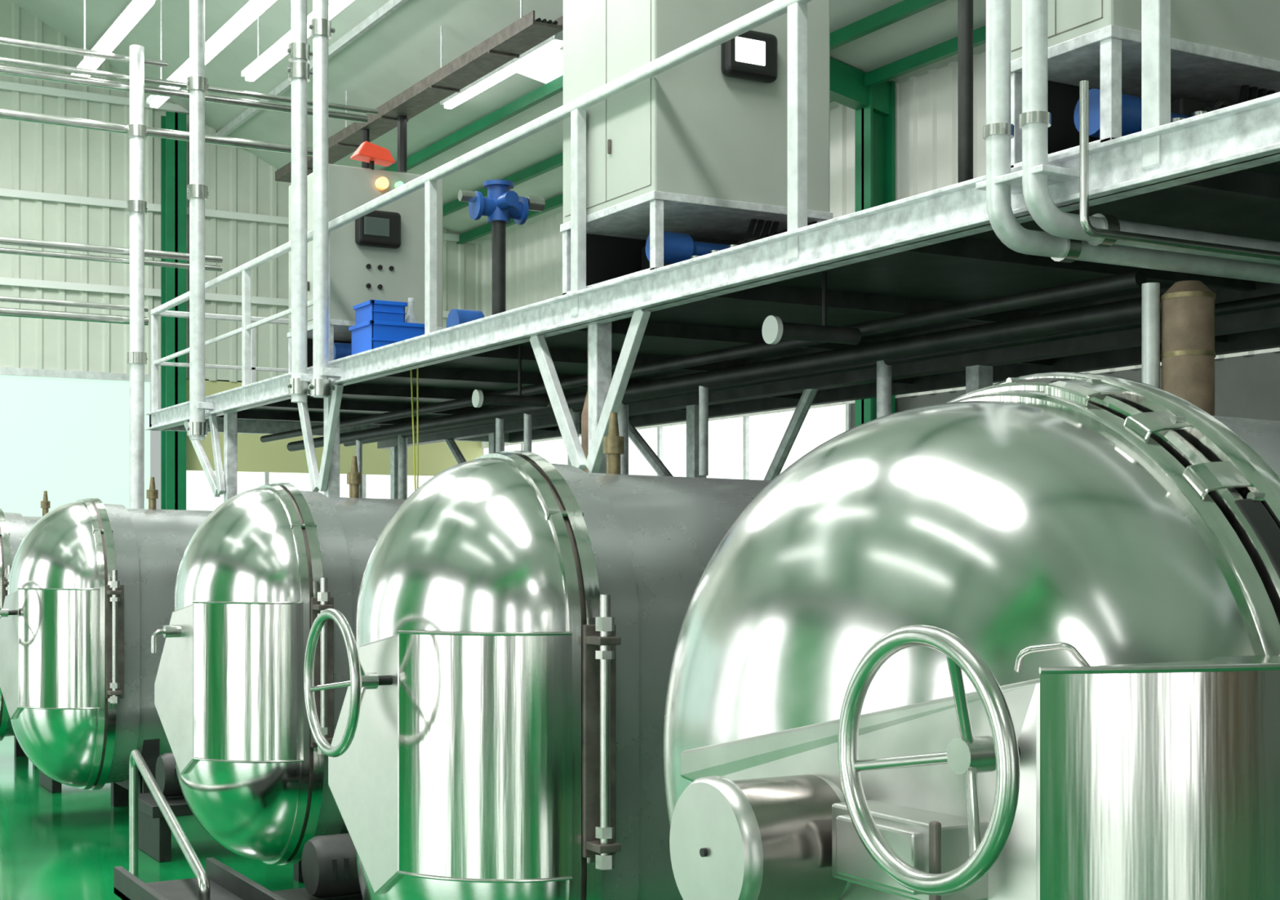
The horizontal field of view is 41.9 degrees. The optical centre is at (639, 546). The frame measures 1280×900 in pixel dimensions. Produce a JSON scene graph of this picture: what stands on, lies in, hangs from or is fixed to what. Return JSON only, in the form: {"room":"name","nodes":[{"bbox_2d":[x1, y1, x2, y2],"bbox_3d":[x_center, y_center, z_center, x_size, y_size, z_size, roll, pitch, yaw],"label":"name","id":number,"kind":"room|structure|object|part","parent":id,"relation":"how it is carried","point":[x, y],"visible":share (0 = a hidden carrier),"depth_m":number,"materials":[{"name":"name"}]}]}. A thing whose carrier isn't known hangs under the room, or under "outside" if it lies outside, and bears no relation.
{"room":"processing plant","nodes":[
{"label":"processing plant","id":0,"kind":"room"},
{"bbox_2d":[0,735,305,899],"bbox_3d":[-2.018,2.150,7.495,18.400,0.100,33.400,0,0,-30],"label":"floor","id":1,"kind":"structure","parent":0,"point":[67,844],"depth_m":11.75,"materials":[{"name":"green paint"}]},
{"bbox_2d":[0,490,50,768],"bbox_3d":[-5.133,0.773,16.834,4.096,2.654,1.498,0,0,-30],"label":"vessel","id":2,"kind":"object","parent":1,"relation":"on","point":[14,526],"visible":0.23,"depth_m":15.85,"materials":[{"name":"silver metal"}]},
{"bbox_3d":[-5.871,0.660,15.589,0.070,0.980,0.061,0,0,-15],"label":"locking rod","id":3,"kind":"part","parent":2,"relation":"part of","materials":[{"name":"silver metal"}]},
{"bbox_2d":[39,769,62,792],"bbox_3d":[-4.755,1.477,14.835,1.100,1.246,0.690,0,0,-30],"label":"pump","id":4,"kind":"object","parent":1,"relation":"on","point":[54,786],"visible":0.03,"depth_m":14.41,"materials":[{"name":"metal"}]},
{"bbox_2d":[0,476,213,806],"bbox_3d":[-3.165,0.773,13.582,4.159,2.654,1.498,0,0,-30],"label":"vessel","id":5,"kind":"object","parent":1,"relation":"on","point":[91,582],"visible":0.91,"depth_m":12.50,"materials":[{"name":"silver metal"}]},
{"bbox_3d":[-4.702,0.807,12.714,0.215,0.980,0.533,0,0,-42],"label":"mechanism plate","id":6,"kind":"part","parent":5,"relation":"part of","materials":[{"name":"silver metal"}]},
{"bbox_3d":[-3.876,0.660,12.353,0.070,0.980,0.061,0,0,-15],"label":"locking rod","id":7,"kind":"part","parent":5,"relation":"part of","materials":[{"name":"silver metal"}]},
{"bbox_2d":[127,44,147,508],"bbox_3d":[-5.329,-1.600,17.731,0.201,7.400,0.201,0,0,-30],"label":"vertical pipe","id":8,"kind":"object","parent":1,"relation":"on","point":[137,131],"visible":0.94,"depth_m":17.67,"materials":[{"name":"silver metal"}]},
{"bbox_2d":[137,752,193,862],"bbox_3d":[-2.929,1.477,11.674,1.100,1.246,0.690,0,0,-30],"label":"pump","id":9,"kind":"object","parent":1,"relation":"on","point":[154,833],"visible":0.2,"depth_m":11.34,"materials":[{"name":"metal"}]},
{"bbox_3d":[-2.917,1.910,11.653,1.100,0.380,0.640,0,0,-30],"label":"frame","id":10,"kind":"part","parent":9,"relation":"part of","materials":[{"name":"metal"}]},
{"bbox_3d":[-3.012,1.560,11.598,0.620,0.300,0.300,0,0,-30],"label":"motor","id":11,"kind":"part","parent":9,"relation":"part of","materials":[{"name":"metal"}]},
{"bbox_2d":[160,111,186,510],"bbox_3d":[-6.596,-2.000,23.645,0.280,8.200,0.350,0,0,-30],"label":"h-section","id":12,"kind":"object","parent":1,"relation":"on","point":[173,152],"visible":0.48,"depth_m":23.50,"materials":[{"name":"green paint"}]},
{"bbox_2d":[114,749,285,899],"bbox_3d":[-2.583,1.693,9.032,0.598,0.814,3.628,0,0,-30],"label":"metal stand","id":13,"kind":"object","parent":1,"relation":"on","point":[219,881],"visible":1,"depth_m":8.65,"materials":[{"name":"metal"}]},
{"bbox_2d":[151,455,406,882],"bbox_3d":[-1.019,0.773,10.549,4.096,2.654,1.498,0,0,-30],"label":"vessel","id":14,"kind":"object","parent":1,"relation":"on","point":[253,580],"visible":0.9,"depth_m":9.39,"materials":[{"name":"silver metal"}]},
{"bbox_3d":[-2.643,0.533,9.559,0.294,0.134,0.028,0,0,-30],"label":"lever handle","id":15,"kind":"part","parent":14,"relation":"part of","materials":[{"name":"silver metal"}]},
{"bbox_3d":[-2.583,0.807,9.664,0.215,0.980,0.533,0,0,-42],"label":"mechanism plate","id":16,"kind":"part","parent":14,"relation":"part of","materials":[{"name":"silver metal"}]},
{"bbox_3d":[-1.757,0.660,9.304,0.070,0.980,0.061,0,0,-15],"label":"locking rod","id":17,"kind":"part","parent":14,"relation":"part of","materials":[{"name":"silver metal"}]},
{"bbox_2d":[271,832,363,899],"bbox_3d":[-1.253,1.477,8.370,1.100,1.246,0.690,0,0,-30],"label":"motor","id":18,"kind":"object","parent":1,"relation":"on","point":[328,862],"visible":0.18,"depth_m":8.10,"materials":[{"name":"metal"}]},
{"bbox_3d":[-1.240,1.910,8.348,1.100,0.380,0.640,0,0,-30],"label":"frame","id":19,"kind":"part","parent":18,"relation":"part of","materials":[{"name":"metal"}]},
{"bbox_3d":[-1.336,1.560,8.293,0.620,0.300,0.300,0,0,-30],"label":"motor","id":20,"kind":"part","parent":18,"relation":"part of","materials":[{"name":"metal"}]},
{"bbox_2d":[303,412,772,899],"bbox_3d":[0.586,0.773,7.226,4.159,2.654,1.498,0,0,-30],"label":"vessel","id":21,"kind":"object","parent":1,"relation":"on","point":[499,733],"visible":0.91,"depth_m":6.11,"materials":[{"name":"silver metal"}]},
{"bbox_3d":[-0.951,0.807,6.357,0.215,0.980,0.533,0,0,-42],"label":"mechanism plate","id":22,"kind":"part","parent":21,"relation":"part of","materials":[{"name":"silver metal"}]},
{"bbox_3d":[-0.125,0.660,5.997,0.070,0.980,0.061,0,0,-15],"label":"locking rod","id":23,"kind":"part","parent":21,"relation":"part of","materials":[{"name":"silver metal"}]},
{"bbox_2d":[581,327,588,472],"bbox_3d":[-0.261,0.407,9.572,0.150,3.385,0.150,0,0,-30],"label":"riser pipe","id":24,"kind":"object","parent":1,"relation":"on","point":[584,416],"visible":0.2,"depth_m":9.53,"materials":[{"name":"grey metal"}]},
{"bbox_2d":[145,91,1279,502],"bbox_3d":[0.900,0.345,11.201,4.440,3.510,17.300,0,0,-30],"label":"platform","id":25,"kind":"object","parent":1,"relation":"on","point":[1219,170],"visible":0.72,"depth_m":9.28,"materials":[{"name":"metal"}]},
{"bbox_2d":[186,0,208,439],"bbox_3d":[-4.120,-4.000,15.577,0.200,6.000,0.188,0,0,-30],"label":"vertical pipe","id":26,"kind":"object","parent":25,"relation":"on","point":[197,86],"visible":1,"depth_m":15.52,"materials":[{"name":"silver metal"}]},
{"bbox_2d":[286,0,312,402],"bbox_3d":[-2.655,-4.065,13.039,0.200,5.870,0.166,0,0,-30],"label":"vertical pipe","id":27,"kind":"object","parent":25,"relation":"on","point":[299,51],"visible":0.94,"depth_m":12.99,"materials":[{"name":"silver metal"}]},
{"bbox_2d":[307,0,334,397],"bbox_3d":[-2.405,-4.065,12.606,0.200,5.870,0.156,0,0,-30],"label":"vertical pipe","id":28,"kind":"object","parent":25,"relation":"on","point":[320,386],"visible":1,"depth_m":12.56,"materials":[{"name":"silver metal"}]},
{"bbox_2d":[286,141,444,373],"bbox_3d":[-2.332,-2.371,14.249,1.050,1.930,1.108,0,0,-30],"label":"tall cabinet","id":29,"kind":"object","parent":25,"relation":"on","point":[379,254],"visible":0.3,"depth_m":13.80,"materials":[{"name":"metal"}]},
{"bbox_3d":[-2.774,-2.180,13.984,0.020,0.080,0.015,0,0,-30],"label":"door handle","id":30,"kind":"part","parent":29,"relation":"part of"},
{"bbox_3d":[-2.350,-1.608,14.290,1.020,0.404,1.000,0,0,-30],"label":"frame","id":31,"kind":"part","parent":29,"relation":"part of","materials":[{"name":"metal"}]},
{"bbox_3d":[-2.340,-1.610,13.972,0.480,0.170,0.170,0,0,-30],"label":"pump motor","id":32,"kind":"part","parent":29,"relation":"part of","materials":[{"name":"blue paint"}]},
{"bbox_3d":[-2.213,-3.165,13.814,0.040,0.110,0.040,0,0,-30],"label":"hood post","id":33,"kind":"part","parent":29,"relation":"part of","materials":[{"name":"metal"}]},
{"bbox_2d":[350,141,395,166],"bbox_3d":[-2.203,-3.254,13.798,0.329,0.165,0.190,0,0,-30],"label":"hood","id":34,"kind":"object","parent":29,"relation":"attached to","point":[367,152],"depth_m":13.75,"materials":[{"name":"red plastic"}]},
{"bbox_3d":[-2.155,-2.620,13.773,0.391,0.299,0.090,0,0,-30],"label":"operator panel frame","id":35,"kind":"part","parent":29,"relation":"part of","materials":[{"name":"black plastic"}]},
{"bbox_2d":[375,176,389,190],"bbox_3d":[-2.127,-3.000,13.803,0.100,0.100,0.055,0,0,-30],"label":"beacon light","id":36,"kind":"object","parent":29,"relation":"attached to","point":[382,183],"depth_m":13.79,"materials":[{"name":"yellow plastic"}]},
{"bbox_2d":[394,181,404,187],"bbox_3d":[-1.997,-3.000,13.879,0.060,0.060,0.055,0,0,-30],"label":"indicator light","id":37,"kind":"object","parent":29,"relation":"attached to","point":[397,184],"depth_m":13.86,"materials":[{"name":"green plastic"}]},
{"bbox_2d":[348,320,424,355],"bbox_3d":[-1.879,-1.546,12.714,0.530,0.270,0.470,0,0,-30],"label":"crate","id":38,"kind":"object","parent":25,"relation":"on","point":[371,334],"visible":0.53,"depth_m":12.50,"materials":[{"name":"blue plastic"}]},
{"bbox_2d":[352,299,407,324],"bbox_3d":[-1.972,-1.763,12.695,0.290,0.160,0.390,0,0,-30],"label":"crate","id":39,"kind":"object","parent":38,"relation":"on","point":[371,309],"visible":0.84,"depth_m":12.55,"materials":[{"name":"blue plastic"}]},
{"bbox_2d":[404,297,417,323],"bbox_3d":[-1.741,-1.659,12.736,0.090,0.471,0.090,0,0,-30],"label":"bottle","id":40,"kind":"object","parent":38,"relation":"in","point":[411,317],"visible":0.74,"depth_m":12.71,"materials":[{"name":"white plastic"}]},
{"bbox_2d":[410,368,418,490],"bbox_3d":[-1.583,-0.777,11.742,0.012,0.956,0.132,0,0,-30],"label":"hanging chain","id":41,"kind":"object","parent":25,"relation":"hanging from","point":[411,387],"visible":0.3,"depth_m":11.72,"materials":[{"name":"yellow"}]},
{"bbox_2d":[446,308,484,328],"bbox_3d":[-1.188,-1.532,11.727,0.270,0.255,0.220,0,0,-30],"label":"motor","id":42,"kind":"object","parent":25,"relation":"on","point":[455,316],"visible":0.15,"depth_m":11.64,"materials":[{"name":"blue paint"}]},
{"bbox_2d":[457,179,545,315],"bbox_3d":[-0.975,-2.002,11.908,0.620,1.195,0.340,0,0,-30],"label":"valve","id":43,"kind":"object","parent":25,"relation":"on","point":[502,204],"visible":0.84,"depth_m":11.90,"materials":[{"name":"metal"}]},
{"bbox_3d":[-1.008,-1.903,11.946,0.100,0.995,0.100,0,0,-30],"label":"stem","id":44,"kind":"part","parent":43,"relation":"part of","materials":[{"name":"metal"}]},
{"bbox_2d":[471,344,548,407],"bbox_3d":[-0.876,-1.160,11.388,0.530,0.440,0.119,0,0,-30],"label":"pipe","id":45,"kind":"object","parent":25,"relation":"attached to","point":[478,398],"visible":1,"depth_m":11.37,"materials":[{"name":"metal"}]},
{"bbox_2d":[150,0,1170,424],"bbox_3d":[0.951,-1.891,11.288,4.265,1.202,17.000,0,0,-30],"label":"guard railing","id":46,"kind":"object","parent":25,"relation":"on","point":[1156,14],"visible":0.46,"depth_m":9.29,"materials":[{"name":"white metal"}]},
{"bbox_3d":[-1.942,-1.930,16.314,4.250,0.040,5.400,0,0,-30],"label":"rail","id":47,"kind":"part","parent":46,"relation":"part of","materials":[{"name":"white metal"}]},
{"bbox_3d":[0.951,-2.462,11.288,4.265,0.060,17.000,0,0,-30],"label":"rail","id":48,"kind":"part","parent":46,"relation":"part of","materials":[{"name":"white metal"}]},
{"bbox_2d":[560,0,832,294],"bbox_3d":[0.322,-2.478,9.402,1.160,2.144,1.158,0,0,-30],"label":"tall cabinet","id":49,"kind":"object","parent":25,"relation":"on","point":[689,160],"visible":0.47,"depth_m":9.01,"materials":[{"name":"metal"}]},
{"bbox_3d":[-0.167,-2.180,9.109,0.020,0.080,0.015,0,0,-30],"label":"door handle","id":50,"kind":"part","parent":49,"relation":"part of","materials":[{"name":"silver metal"}]},
{"bbox_3d":[0.280,-1.610,9.076,0.480,0.170,0.170,0,0,-30],"label":"pump motor","id":51,"kind":"part","parent":49,"relation":"part of","materials":[{"name":"blue paint"}]},
{"bbox_3d":[0.305,-1.608,9.442,1.130,0.404,1.050,0,0,-30],"label":"frame","id":52,"kind":"part","parent":49,"relation":"part of","materials":[{"name":"metal"}]},
{"bbox_3d":[0.585,-2.630,8.946,0.340,0.260,0.090,0,0,-30],"label":"operator panel frame","id":53,"kind":"part","parent":49,"relation":"part of","materials":[{"name":"black plastic"}]},
{"bbox_3d":[1.016,-1.393,11.210,4.230,0.025,17.200,0,0,-30],"label":"deck plate","id":54,"kind":"part","parent":25,"relation":"part of","materials":[{"name":"metal"}]},
{"bbox_2d":[761,271,861,344],"bbox_3d":[0.869,-1.190,8.365,0.530,0.380,0.139,0,0,-30],"label":"pipe","id":55,"kind":"object","parent":25,"relation":"attached to","point":[774,329],"visible":1,"depth_m":8.33,"materials":[{"name":"metal"}]},
{"bbox_2d":[957,0,973,182],"bbox_3d":[1.455,-3.303,7.480,0.160,3.795,0.160,0,0,-30],"label":"riser pipe","id":56,"kind":"object","parent":25,"relation":"on","point":[965,7],"visible":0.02,"depth_m":7.45,"materials":[{"name":"metal"}]},
{"bbox_2d":[982,0,1279,284],"bbox_3d":[3.063,-3.536,7.138,4.156,4.928,0.117,0,0,-30],"label":"pipe","id":57,"kind":"object","parent":25,"relation":"attached to","point":[998,131],"visible":0.98,"depth_m":6.12,"materials":[{"name":"silver metal"}]},
{"bbox_2d":[1010,0,1279,168],"bbox_3d":[2.172,-2.453,6.548,1.510,2.094,0.570,0,0,-30],"label":"machine","id":58,"kind":"object","parent":25,"relation":"on","point":[1224,53],"visible":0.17,"depth_m":6.25,"materials":[{"name":"paint"}]},
{"bbox_3d":[2.176,-1.608,6.551,1.480,0.404,0.550,0,0,-30],"label":"frame","id":59,"kind":"part","parent":58,"relation":"part of","materials":[{"name":"metal"}]},
{"bbox_3d":[1.875,-1.610,6.313,0.480,0.170,0.170,0,0,-30],"label":"pump motor","id":60,"kind":"part","parent":58,"relation":"part of","materials":[{"name":"blue paint"}]},
{"bbox_2d":[1018,0,1279,265],"bbox_3d":[3.158,-3.551,6.973,4.156,4.898,0.117,0,0,-30],"label":"pipe","id":61,"kind":"object","parent":25,"relation":"attached to","point":[1035,119],"visible":0.96,"depth_m":5.95,"materials":[{"name":"silver metal"}]},
{"bbox_2d":[1079,80,1279,260],"bbox_3d":[2.383,-1.352,6.306,1.966,0.536,0.032,0,0,-30],"label":"pipe","id":62,"kind":"object","parent":25,"relation":"attached to","point":[1086,224],"visible":1,"depth_m":5.85,"materials":[{"name":"silver metal"}]},
{"bbox_2d":[260,270,1279,498],"bbox_3d":[-0.516,0.473,12.404,0.978,3.254,12.000,0,0,-30],"label":"pipes","id":63,"kind":"object","parent":1,"relation":"on","point":[1126,314],"visible":0.58,"depth_m":9.61,"materials":[{"name":"metal"}]},
{"bbox_2d":[854,80,895,426],"bbox_3d":[2.436,-1.375,17.341,0.320,6.950,0.260,0,0,-30],"label":"h-section","id":64,"kind":"object","parent":1,"relation":"on","point":[874,132],"visible":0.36,"depth_m":17.31,"materials":[{"name":"green paint"}]},
{"bbox_2d":[663,372,1279,899],"bbox_3d":[1.876,0.852,4.337,4.327,2.497,1.840,0,0,-30],"label":"vessel","id":65,"kind":"object","parent":1,"relation":"on","point":[1017,637],"visible":1,"depth_m":3.10,"materials":[{"name":"silver metal"}]},
{"bbox_3d":[0.445,0.783,3.199,0.276,1.133,1.005,0,0,-36],"label":"mechanism plate","id":66,"kind":"part","parent":65,"relation":"part of","materials":[{"name":"silver metal"}]},
{"bbox_3d":[0.700,0.187,2.834,0.131,0.054,0.043,0,0,18],"label":"lift handle","id":67,"kind":"part","parent":65,"relation":"part of","materials":[{"name":"silver metal"}]},
{"bbox_2d":[1142,280,1215,415],"bbox_3d":[2.152,0.525,6.641,0.239,3.150,0.239,0,0,-30],"label":"riser pipe","id":68,"kind":"object","parent":1,"relation":"on","point":[1188,355],"visible":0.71,"depth_m":6.56,"materials":[{"name":"brown insulation wrap"},{"name":"brass"},{"name":"light galvanised steel"}]},
{"bbox_2d":[0,36,377,325],"bbox_3d":[-8.265,-1.600,16.215,12.100,7.400,0.250,0,0,-30],"label":"horizontal pipe","id":69,"kind":"object","parent":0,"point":[10,114],"visible":0.91,"depth_m":17.69,"materials":[{"name":"silver metal"}]},
{"bbox_2d":[0,0,481,382],"bbox_3d":[-10.259,-5.400,21.769,18.000,6.000,0.035,0,0,-30],"label":"wall","id":70,"kind":"structure","parent":0,"point":[35,157],"depth_m":23.37,"materials":[{"name":"beige metal"}]},
{"bbox_2d":[0,374,150,516],"bbox_3d":[-12.342,-0.400,20.627,12.450,4.000,0.030,0,0,-30],"label":"glazing","id":71,"kind":"object","parent":70,"relation":"attached to","point":[68,438],"visible":0.4,"depth_m":23.14,"materials":[{"name":"grey"}]},
{"bbox_2d":[0,366,151,382],"bbox_3d":[-12.327,-0.420,20.601,12.450,4.040,0.090,0,0,-30],"label":"frame","id":72,"kind":"object","parent":70,"relation":"attached to","point":[3,371],"visible":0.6,"depth_m":23.11,"materials":[{"name":"white metal"}]},
{"bbox_2d":[186,470,433,510],"bbox_3d":[-4.613,0.250,25.090,4.500,2.700,0.030,0,0,-30],"label":"glazing","id":73,"kind":"object","parent":70,"relation":"attached to","point":[200,495],"visible":0.02,"depth_m":24.57,"materials":[{"name":"white glass"}]},
{"bbox_2d":[264,471,365,497],"bbox_3d":[-4.834,0.250,24.933,1.560,2.700,0.080,0,0,-30],"label":"frame","id":74,"kind":"object","parent":70,"relation":"attached to","point":[266,473],"visible":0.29,"depth_m":25.26,"materials":[{"name":"white metal"}]},
{"bbox_2d":[186,377,482,475],"bbox_3d":[-4.524,-1.760,25.136,4.700,1.320,0.060,0,0,-30],"label":"panel","id":75,"kind":"object","parent":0,"point":[254,455],"depth_m":24.78,"materials":[{"name":"yellow paint"}]},
{"bbox_2d":[8,0,986,239],"bbox_3d":[-2.018,-6.640,7.495,18.000,3.680,33.000,0,0,-30],"label":"ceiling","id":76,"kind":"structure","parent":0,"point":[402,49],"depth_m":20.67,"materials":[{"name":"white metal"}]},
{"bbox_2d":[70,0,155,77],"bbox_3d":[-5.586,-6.325,17.675,0.160,2.090,3.400,0,0,-30],"label":"fluorescent light","id":77,"kind":"object","parent":76,"relation":"hanging from","point":[135,10],"visible":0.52,"depth_m":17.29,"materials":[{"name":"glowing white light panel"},{"name":"white plastic"}]},
{"bbox_2d":[146,94,168,107],"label":"fluorescent light","id":78,"kind":"object","parent":76,"relation":"hanging from","point":[155,101],"depth_m":19.90,"materials":[{"name":"white"}]},
{"bbox_2d":[160,0,162,60],"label":"suspension rod","id":79,"kind":"object","parent":76,"relation":"hanging from","point":[161,1],"depth_m":19.82,"materials":[{"name":"white metal"}]},
{"bbox_2d":[165,57,189,82],"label":"fluorescent light","id":80,"kind":"object","parent":76,"relation":"hanging from","point":[181,74],"depth_m":18.82,"materials":[{"name":"white plastic"}]},
{"bbox_2d":[204,0,276,64],"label":"fluorescent light","id":81,"kind":"object","parent":76,"relation":"hanging from","point":[238,22],"depth_m":17.09,"materials":[{"name":"white plastic"}]},
{"bbox_2d":[0,80,484,317],"bbox_3d":[-10.232,-4.925,21.722,18.000,2.750,0.055,0,0,-30],"label":"girts","id":82,"kind":"object","parent":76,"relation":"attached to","point":[10,86],"depth_m":23.29,"materials":[{"name":"white light galvanised steel"}]},
{"bbox_2d":[89,0,408,136],"bbox_3d":[-2.971,-6.970,6.945,11.860,2.200,33.000,0,0,-30],"label":"grey purlins","id":83,"kind":"object","parent":76,"relation":"attached to","point":[389,6],"visible":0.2,"depth_m":19.78,"materials":[{"name":"grey metal"}]},
{"bbox_2d":[240,16,291,81],"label":"fluorescent light","id":84,"kind":"object","parent":76,"relation":"hanging from","point":[265,60],"depth_m":18.29,"materials":[{"name":"white plastic"}]},
{"bbox_2d":[306,11,312,37],"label":"fluorescent light","id":85,"kind":"object","parent":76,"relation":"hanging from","point":[309,16],"depth_m":16.99,"materials":[{"name":"white plastic"}]},
{"bbox_2d":[328,0,354,20],"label":"fluorescent light","id":86,"kind":"object","parent":76,"relation":"hanging from","point":[335,6],"depth_m":16.40,"materials":[{"name":"white plastic"}]},
{"bbox_2d":[275,0,563,182],"bbox_3d":[-2.885,-5.060,19.697,0.340,1.320,8.000,0,0,-30],"label":"cable tray","id":87,"kind":"object","parent":76,"relation":"hanging from","point":[526,33],"visible":0.77,"depth_m":18.43,"materials":[{"name":"metal"}]},
{"bbox_2d":[440,32,563,108],"bbox_3d":[-1.572,-5.300,18.722,0.160,0.140,3.000,0,0,-30],"label":"fluorescent light","id":88,"kind":"object","parent":76,"relation":"hanging from","point":[555,42],"visible":0.75,"depth_m":18.49,"materials":[{"name":"glowing white light diffuser"},{"name":"white painted metal"},{"name":"steel"}]},
{"bbox_2d":[516,48,563,83],"bbox_3d":[-3.296,-6.457,10.510,16.800,3.275,12.500,0,0,-30],"label":"strip","id":89,"kind":"object","parent":76,"relation":"attached to","point":[549,67],"visible":0.02,"depth_m":18.57,"materials":[{"name":"white plastic"}]},
{"bbox_2d":[383,0,986,244],"bbox_3d":[4.564,-4.985,11.295,2.080,0.530,33.000,0,0,-30],"label":"purlins","id":90,"kind":"object","parent":76,"relation":"attached to","point":[904,9],"visible":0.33,"depth_m":18.96,"materials":[{"name":"green paint"}]},
{"bbox_2d":[830,57,890,116],"bbox_3d":[-2.115,-6.420,7.613,17.950,3.920,12.500,0,0,-30],"label":"rafters","id":91,"kind":"object","parent":76,"relation":"attached to","point":[847,88],"visible":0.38,"depth_m":17.11,"materials":[{"name":"green paint"}]},
{"bbox_2d":[481,51,1279,448],"bbox_3d":[5.796,-2.775,12.007,0.115,4.050,33.000,0,0,-30],"label":"wall","id":92,"kind":"structure","parent":0,"point":[926,104],"depth_m":17.07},
{"bbox_2d":[483,404,845,479],"bbox_3d":[-0.068,-1.150,22.189,0.030,0.800,9.500,0,0,-30],"label":"glazing","id":93,"kind":"object","parent":92,"relation":"attached to","point":[820,424],"visible":0.43,"depth_m":20.09,"materials":[{"name":"white"}]},
{"bbox_2d":[520,403,850,479],"bbox_3d":[0.270,-1.150,21.552,0.080,0.800,8.060,0,0,-30],"label":"frame","id":94,"kind":"object","parent":92,"relation":"attached to","point":[746,418],"visible":0.34,"depth_m":19.79,"materials":[{"name":"white metal"}]}
]}

